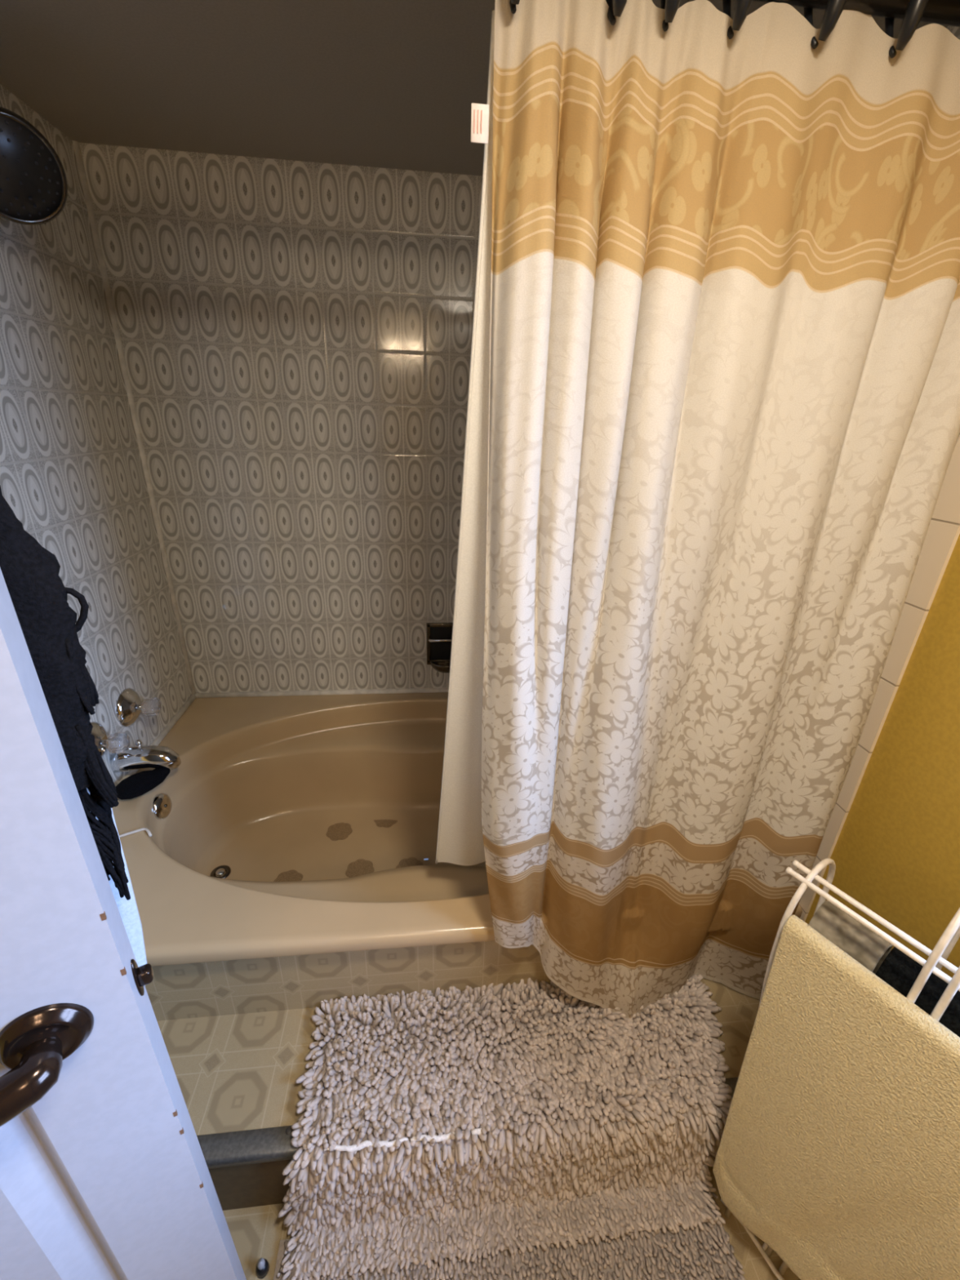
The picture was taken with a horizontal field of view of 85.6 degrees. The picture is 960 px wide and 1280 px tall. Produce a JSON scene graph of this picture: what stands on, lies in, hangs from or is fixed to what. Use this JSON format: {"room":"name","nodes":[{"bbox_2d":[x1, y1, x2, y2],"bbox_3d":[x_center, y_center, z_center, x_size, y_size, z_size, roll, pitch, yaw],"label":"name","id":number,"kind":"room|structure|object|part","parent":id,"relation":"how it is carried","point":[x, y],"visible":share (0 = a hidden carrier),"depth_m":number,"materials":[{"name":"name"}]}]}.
{"room":"bathroom","nodes":[
{"label":"bathroom","id":0,"kind":"room"},
{"bbox_2d":[0,84,191,786],"bbox_3d":[-1.098,-0.096,1.286,0.100,2.175,1.120,-1,24,-6],"label":"wall","id":1,"kind":"structure","parent":0,"point":[72,473],"depth_m":1.39,"materials":[{"name":"tile"}]},
{"bbox_2d":[0,106,67,225],"bbox_3d":[-0.930,-0.922,0.994,0.200,0.187,0.153,-1,24,-6],"label":"shower","id":2,"kind":"object","parent":1,"relation":"attached to","point":[33,184],"visible":1,"depth_m":1.02,"materials":[{"name":"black metal"}]},
{"bbox_2d":[90,721,129,757],"bbox_3d":[-1.013,0.281,1.413,0.091,0.120,0.120,-1,24,-6],"label":"tap","id":3,"kind":"object","parent":1,"relation":"attached to","point":[117,742],"visible":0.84,"depth_m":1.40,"materials":[{"name":"silver metal"}]},
{"bbox_3d":[-1.020,0.281,1.413,0.017,0.018,0.018,-1,24,-6],"label":"stem","id":4,"kind":"part","parent":3,"relation":"part of","materials":[{"name":"silver metal"}]},
{"bbox_3d":[-0.991,0.281,1.416,0.047,0.058,0.058,-1,24,-6],"label":"handle","id":5,"kind":"part","parent":3,"relation":"part of","materials":[{"name":"white plastic"}]},
{"bbox_2d":[115,688,161,727],"bbox_3d":[-1.032,0.205,1.587,0.091,0.120,0.120,-1,24,-6],"label":"tap","id":6,"kind":"object","parent":1,"relation":"attached to","point":[129,706],"visible":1,"depth_m":1.56,"materials":[{"name":"silver metal"}]},
{"bbox_3d":[-1.040,0.206,1.586,0.017,0.018,0.018,-1,24,-6],"label":"stem","id":7,"kind":"part","parent":6,"relation":"part of","materials":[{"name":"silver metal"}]},
{"bbox_3d":[-1.011,0.205,1.589,0.047,0.058,0.058,-1,24,-6],"label":"handle","id":8,"kind":"part","parent":6,"relation":"part of","materials":[{"name":"white plastic"}]},
{"bbox_2d":[109,739,181,773],"bbox_3d":[-0.989,0.344,1.536,0.167,0.104,0.085,-1,24,-6],"label":"tub spout","id":9,"kind":"object","parent":1,"relation":"attached to","point":[139,757],"visible":0.93,"depth_m":1.52,"materials":[{"name":"silver metal"}]},
{"bbox_3d":[-1.002,0.309,1.522,0.017,0.030,0.017,-1,24,-6],"label":"diverter knob","id":10,"kind":"part","parent":9,"relation":"part of","materials":[{"name":"silver metal"}]},
{"bbox_2d":[121,693,195,780],"bbox_3d":[-1.066,0.435,1.537,0.024,0.024,1.090,-1,24,-6],"label":"caulk","id":11,"kind":"structure","parent":1,"relation":"attached to","point":[157,740],"depth_m":1.83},
{"bbox_2d":[79,142,482,693],"bbox_3d":[-0.216,-0.350,1.942,2.000,2.175,0.100,-1,24,-6],"label":"wall","id":12,"kind":"structure","parent":0,"point":[295,335],"depth_m":1.66,"materials":[{"name":"tile"}]},
{"bbox_2d":[72,140,195,694],"bbox_3d":[-1.098,-0.548,1.702,0.020,1.675,0.020,-11,26,-27],"label":"corner trim","id":13,"kind":"structure","parent":12,"relation":"attached to","point":[76,144],"depth_m":1.60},
{"bbox_2d":[194,687,448,697],"bbox_3d":[-0.229,0.208,2.127,1.800,0.024,0.024,-1,24,-6],"label":"caulk","id":14,"kind":"structure","parent":12,"relation":"attached to","point":[440,689],"depth_m":2.07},
{"bbox_2d":[426,622,453,672],"bbox_3d":[-0.130,0.036,2.028,0.155,0.195,0.075,-1,24,-6],"label":"soap dish","id":15,"kind":"object","parent":12,"relation":"attached to","point":[439,635],"visible":0.6,"depth_m":2.04,"materials":[{"name":"black metal"}]},
{"bbox_2d":[429,660,449,672],"bbox_3d":[-0.132,0.108,2.053,0.135,0.042,0.063,-1,24,-6],"label":"tray","id":16,"kind":"object","parent":15,"relation":"on","point":[442,666],"depth_m":2.05,"materials":[{"name":"metal"}]},
{"bbox_2d":[145,940,551,1021],"bbox_3d":[-0.129,0.761,1.258,1.800,0.255,0.050,-1,24,-6],"label":"wall","id":17,"kind":"structure","parent":0,"point":[242,986],"depth_m":1.22,"materials":[{"name":"tile"}]},
{"bbox_2d":[111,692,802,966],"bbox_3d":[-0.182,0.590,1.701,1.789,0.362,1.091,-1,24,-6],"label":"bathtub","id":18,"kind":"object","parent":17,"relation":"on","point":[258,786],"visible":0.56,"depth_m":1.75,"materials":[{"name":"beige plastic"}]},
{"bbox_2d":[119,827,151,837],"bbox_3d":[-0.912,0.510,1.366,0.096,0.008,0.032,-2,24,-10],"label":"wire","id":19,"kind":"object","parent":18,"relation":"on","point":[146,829],"visible":0.86,"depth_m":1.37,"materials":[{"name":"white metal"}]},
{"bbox_2d":[115,768,170,799],"bbox_3d":[-0.984,0.416,1.518,0.150,0.050,0.085,-16,29,-36],"label":"mitt","id":20,"kind":"object","parent":18,"relation":"on","point":[137,784],"visible":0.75,"depth_m":1.49,"materials":[{"name":"black fabric"}]},
{"bbox_3d":[-0.962,0.504,1.565,0.033,0.081,0.080,2,23,0],"label":"overflow plate","id":21,"kind":"part","parent":18,"relation":"part of","materials":[{"name":"silver metal"}]},
{"bbox_2d":[273,869,302,881],"bbox_3d":[-0.622,0.781,1.674,0.093,0.001,0.092,14,26,26],"label":"sticker","id":22,"kind":"object","parent":18,"relation":"attached to","point":[292,875],"visible":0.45,"depth_m":1.69,"materials":[{"name":"brown plastic"}]},
{"bbox_2d":[325,822,352,840],"bbox_3d":[-0.511,0.695,1.881,0.093,0.001,0.092,-16,29,-36],"label":"sticker","id":23,"kind":"object","parent":18,"relation":"attached to","point":[339,831],"visible":1,"depth_m":1.88,"materials":[{"name":"brown plastic"}]},
{"bbox_2d":[345,858,373,877],"bbox_3d":[-0.399,0.766,1.726,0.092,0.001,0.093,3,23,2],"label":"sticker","id":24,"kind":"object","parent":18,"relation":"attached to","point":[359,867],"visible":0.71,"depth_m":1.73,"materials":[{"name":"brown plastic"}]},
{"bbox_2d":[373,819,397,827],"bbox_3d":[-0.351,0.672,1.948,0.092,0.001,0.093,-13,28,-31],"label":"sticker","id":25,"kind":"object","parent":18,"relation":"attached to","point":[380,823],"visible":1,"depth_m":1.93,"materials":[{"name":"brown plastic"}]},
{"bbox_2d":[395,857,422,868],"bbox_3d":[-0.236,0.765,1.740,0.093,0.001,0.092,5,24,7],"label":"sticker","id":26,"kind":"object","parent":18,"relation":"attached to","point":[411,861],"visible":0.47,"depth_m":1.76,"materials":[{"name":"brown plastic"}]},
{"bbox_2d":[157,977,759,1135],"bbox_3d":[-0.123,1.029,1.232,1.800,0.215,0.310,-1,24,-6],"label":"step","id":27,"kind":"structure","parent":0,"point":[237,1072],"depth_m":1.16,"materials":[{"name":"tile"}]},
{"bbox_2d":[208,1159,291,1210],"bbox_3d":[-0.108,1.098,1.093,1.800,0.200,0.004,-1,24,-6],"label":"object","id":28,"kind":"structure","parent":27,"relation":"attached to","point":[256,1184],"depth_m":1.06,"materials":[{"name":"brown plastic"}]},
{"bbox_2d":[196,1076,738,1168],"bbox_3d":[-0.105,0.997,1.060,1.800,0.031,0.046,-1,24,-6],"label":"trim","id":29,"kind":"structure","parent":27,"relation":"attached to","point":[224,1149],"depth_m":1.01,"materials":[{"name":"metal"}]},
{"bbox_2d":[277,973,732,1279],"bbox_3d":[0.093,1.026,1.169,1.016,0.248,0.421,-1,24,-6],"label":"bath mat","id":30,"kind":"object","parent":27,"relation":"on","point":[544,1112],"visible":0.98,"depth_m":1.08,"materials":[{"name":"beige fabric"}]},
{"bbox_2d":[0,0,948,176],"bbox_3d":[-0.047,-0.776,0.075,2.150,0.100,3.200,-1,24,-6],"label":"ceiling","id":31,"kind":"structure","parent":0,"point":[393,84],"depth_m":1.06,"materials":[{"name":"paint"}]},
{"bbox_2d":[222,1156,800,1279],"bbox_3d":[-0.047,1.587,0.344,2.150,0.100,1.810,-1,24,-6],"label":"floor","id":32,"kind":"structure","parent":0,"point":[256,1233],"depth_m":1.05,"materials":[{"name":"tile"}]},
{"bbox_2d":[0,568,246,1279],"bbox_3d":[-0.654,0.391,0.362,0.724,2.018,0.150,-11,26,-27],"label":"door","id":33,"kind":"structure","parent":32,"relation":"on","point":[104,1174],"depth_m":0.52,"materials":[{"name":"white paint"}]},
{"bbox_3d":[-0.425,0.390,0.429,0.127,0.045,0.045,-15,29,-35],"label":"lever","id":34,"kind":"part","parent":33,"relation":"part of","materials":[{"name":"brown metal"}]},
{"bbox_2d":[0,485,130,900],"bbox_3d":[-0.401,0.021,0.411,0.165,0.569,0.043,-12,27,-30],"label":"hanging clothing","id":35,"kind":"object","parent":33,"relation":"hanging from","point":[37,593],"visible":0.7,"depth_m":0.43,"materials":[{"name":"black fabric"}]},
{"bbox_2d":[86,787,146,986],"bbox_3d":[-0.473,0.105,0.462,0.206,0.730,0.037,-10,26,-26],"label":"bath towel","id":36,"kind":"object","parent":33,"relation":"hanging from","point":[128,910],"visible":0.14,"depth_m":0.59,"materials":[{"name":"white fabric"}]},
{"bbox_3d":[-0.352,0.347,0.533,0.003,0.052,0.018,-11,26,-27],"label":"latch plate","id":37,"kind":"part","parent":33,"relation":"part of","materials":[{"name":"brown metal"}]},
{"bbox_2d":[256,1257,269,1279],"bbox_3d":[-0.424,1.215,1.006,0.024,0.035,0.024,-1,24,-6],"label":"door stop","id":38,"kind":"object","parent":32,"relation":"on","point":[263,1265],"visible":1,"depth_m":1.00,"materials":[{"name":"silver metal"}]},
{"bbox_2d":[273,1185,745,1279],"bbox_3d":[0.083,1.312,0.825,0.917,0.032,0.580,-1,24,-6],"label":"bath mat","id":39,"kind":"object","parent":32,"relation":"on","point":[695,1254],"visible":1,"depth_m":1.02,"materials":[{"name":"beige fabric"}]},
{"bbox_2d":[720,857,959,1279],"bbox_3d":[0.649,0.796,0.877,0.161,0.960,0.420,-13,27,-31],"label":"towel rack","id":40,"kind":"object","parent":32,"relation":"on","point":[938,957],"visible":0.4,"depth_m":0.78,"materials":[{"name":"white metal"}]},
{"bbox_3d":[0.595,1.245,0.991,0.017,0.013,0.301,-12,27,-29],"label":"rail","id":41,"kind":"part","parent":40,"relation":"part of","materials":[{"name":"white metal"}]},
{"bbox_2d":[712,915,959,1279],"bbox_3d":[0.593,0.845,0.826,0.070,0.712,0.398,-13,27,-31],"label":"bath towel","id":42,"kind":"object","parent":40,"relation":"hanging from","point":[838,1149],"visible":1,"depth_m":0.80,"materials":[{"name":"beige fabric"}]},
{"bbox_2d":[808,900,892,974],"bbox_3d":[0.602,0.648,0.922,0.096,0.405,0.096,-13,28,-31],"label":"bath towel","id":43,"kind":"object","parent":40,"relation":"hanging from","point":[849,935],"visible":0.17,"depth_m":0.84,"materials":[{"name":"beige fabric"}]},
{"bbox_3d":[0.627,0.455,0.705,0.011,0.011,0.420,-13,28,-31],"label":"rail","id":44,"kind":"part","parent":40,"relation":"part of","materials":[{"name":"white metal"}]},
{"bbox_3d":[0.643,0.447,0.713,0.011,0.011,0.420,-13,28,-31],"label":"rail","id":45,"kind":"part","parent":40,"relation":"part of","materials":[{"name":"white metal"}]},
{"bbox_2d":[875,946,959,1037],"bbox_3d":[0.694,0.733,0.805,0.088,0.466,0.236,-13,28,-32],"label":"bath towel","id":46,"kind":"object","parent":40,"relation":"hanging from","point":[898,970],"visible":0.07,"depth_m":0.77,"materials":[{"name":"black fabric"}]},
{"bbox_2d":[799,434,959,921],"bbox_3d":[0.830,0.085,1.019,0.087,2.175,0.058,-1,24,-6],"label":"wall","id":47,"kind":"structure","parent":0,"point":[943,532],"depth_m":0.96,"materials":[{"name":"beige tile"}]},
{"bbox_2d":[752,0,959,26],"bbox_3d":[-0.074,-0.728,0.532,1.792,0.060,0.060,-1,24,-6],"label":"curtain rod","id":48,"kind":"object","parent":47,"relation":"attached to","point":[944,12],"visible":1,"depth_m":0.59,"materials":[{"name":"black metal"}]},
{"bbox_2d":[435,9,494,866],"bbox_3d":[0.349,-0.078,0.962,0.862,1.424,0.166,-1,24,-6],"label":"curtain liner","id":49,"kind":"object","parent":48,"relation":"hanging from","point":[460,842],"visible":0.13,"depth_m":0.93,"materials":[{"name":"plastic"}]},
{"bbox_2d":[509,0,519,13],"bbox_3d":[0.037,-0.717,0.543,0.019,0.086,0.068,-1,24,-6],"label":"curtain hook","id":50,"kind":"object","parent":48,"relation":"hanging from","point":[513,3],"visible":1,"depth_m":0.56,"materials":[{"name":"black plastic"}]},
{"bbox_2d":[605,0,626,25],"bbox_3d":[0.147,-0.718,0.554,0.019,0.086,0.068,-3,24,-12],"label":"curtain hook","id":51,"kind":"object","parent":48,"relation":"hanging from","point":[619,5],"visible":1,"depth_m":0.56,"materials":[{"name":"black plastic"}]},
{"bbox_2d":[660,0,679,31],"bbox_3d":[0.208,-0.719,0.561,0.019,0.086,0.068,2,23,-1],"label":"curtain hook","id":52,"kind":"object","parent":48,"relation":"hanging from","point":[671,6],"visible":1,"depth_m":0.56,"materials":[{"name":"black plastic"}]},
{"bbox_2d":[471,0,959,1018],"bbox_3d":[0.361,0.089,0.930,0.794,1.768,0.093,-1,24,-6],"label":"shower curtain","id":53,"kind":"object","parent":48,"relation":"hanging from","point":[723,428],"visible":0.98,"depth_m":0.76,"materials":[{"name":"fabric"}]},
{"bbox_2d":[473,109,475,133],"bbox_3d":[-0.006,-0.588,0.587,0.001,0.020,0.001,-1,24,-6],"label":"print","id":54,"kind":"object","parent":53,"relation":"attached to","point":[473,109],"depth_m":0.59},
{"bbox_2d":[476,109,478,133],"bbox_3d":[-0.002,-0.588,0.587,0.001,0.020,0.001,-1,24,-6],"label":"print","id":55,"kind":"object","parent":53,"relation":"attached to","point":[477,109],"depth_m":0.59},
{"bbox_2d":[480,110,482,133],"bbox_3d":[0.002,-0.588,0.588,0.001,0.020,0.001,-1,24,-6],"label":"print","id":56,"kind":"object","parent":53,"relation":"attached to","point":[481,110],"depth_m":0.59},
{"bbox_2d":[722,0,752,39],"bbox_3d":[0.284,-0.720,0.569,0.019,0.086,0.068,-1,24,-6],"label":"curtain hook","id":57,"kind":"object","parent":48,"relation":"hanging from","point":[742,6],"visible":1,"depth_m":0.57,"materials":[{"name":"black plastic"}]},
{"bbox_2d":[803,0,846,48],"bbox_3d":[0.386,-0.721,0.580,0.019,0.086,0.068,-3,24,-12],"label":"curtain hook","id":58,"kind":"object","parent":48,"relation":"hanging from","point":[834,8],"visible":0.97,"depth_m":0.57,"materials":[{"name":"black plastic"}]},
{"bbox_2d":[884,0,928,57],"bbox_3d":[0.484,-0.722,0.590,0.019,0.086,0.068,2,23,-1],"label":"curtain hook","id":59,"kind":"object","parent":48,"relation":"hanging from","point":[915,9],"visible":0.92,"depth_m":0.58,"materials":[{"name":"black plastic"}]},
{"bbox_2d":[804,26,959,977],"bbox_3d":[0.877,0.255,0.629,0.080,2.175,3.000,-1,24,-6],"label":"wall","id":60,"kind":"structure","parent":0,"point":[896,851],"depth_m":0.95,"materials":[{"name":"yellow paint"}]}
]}

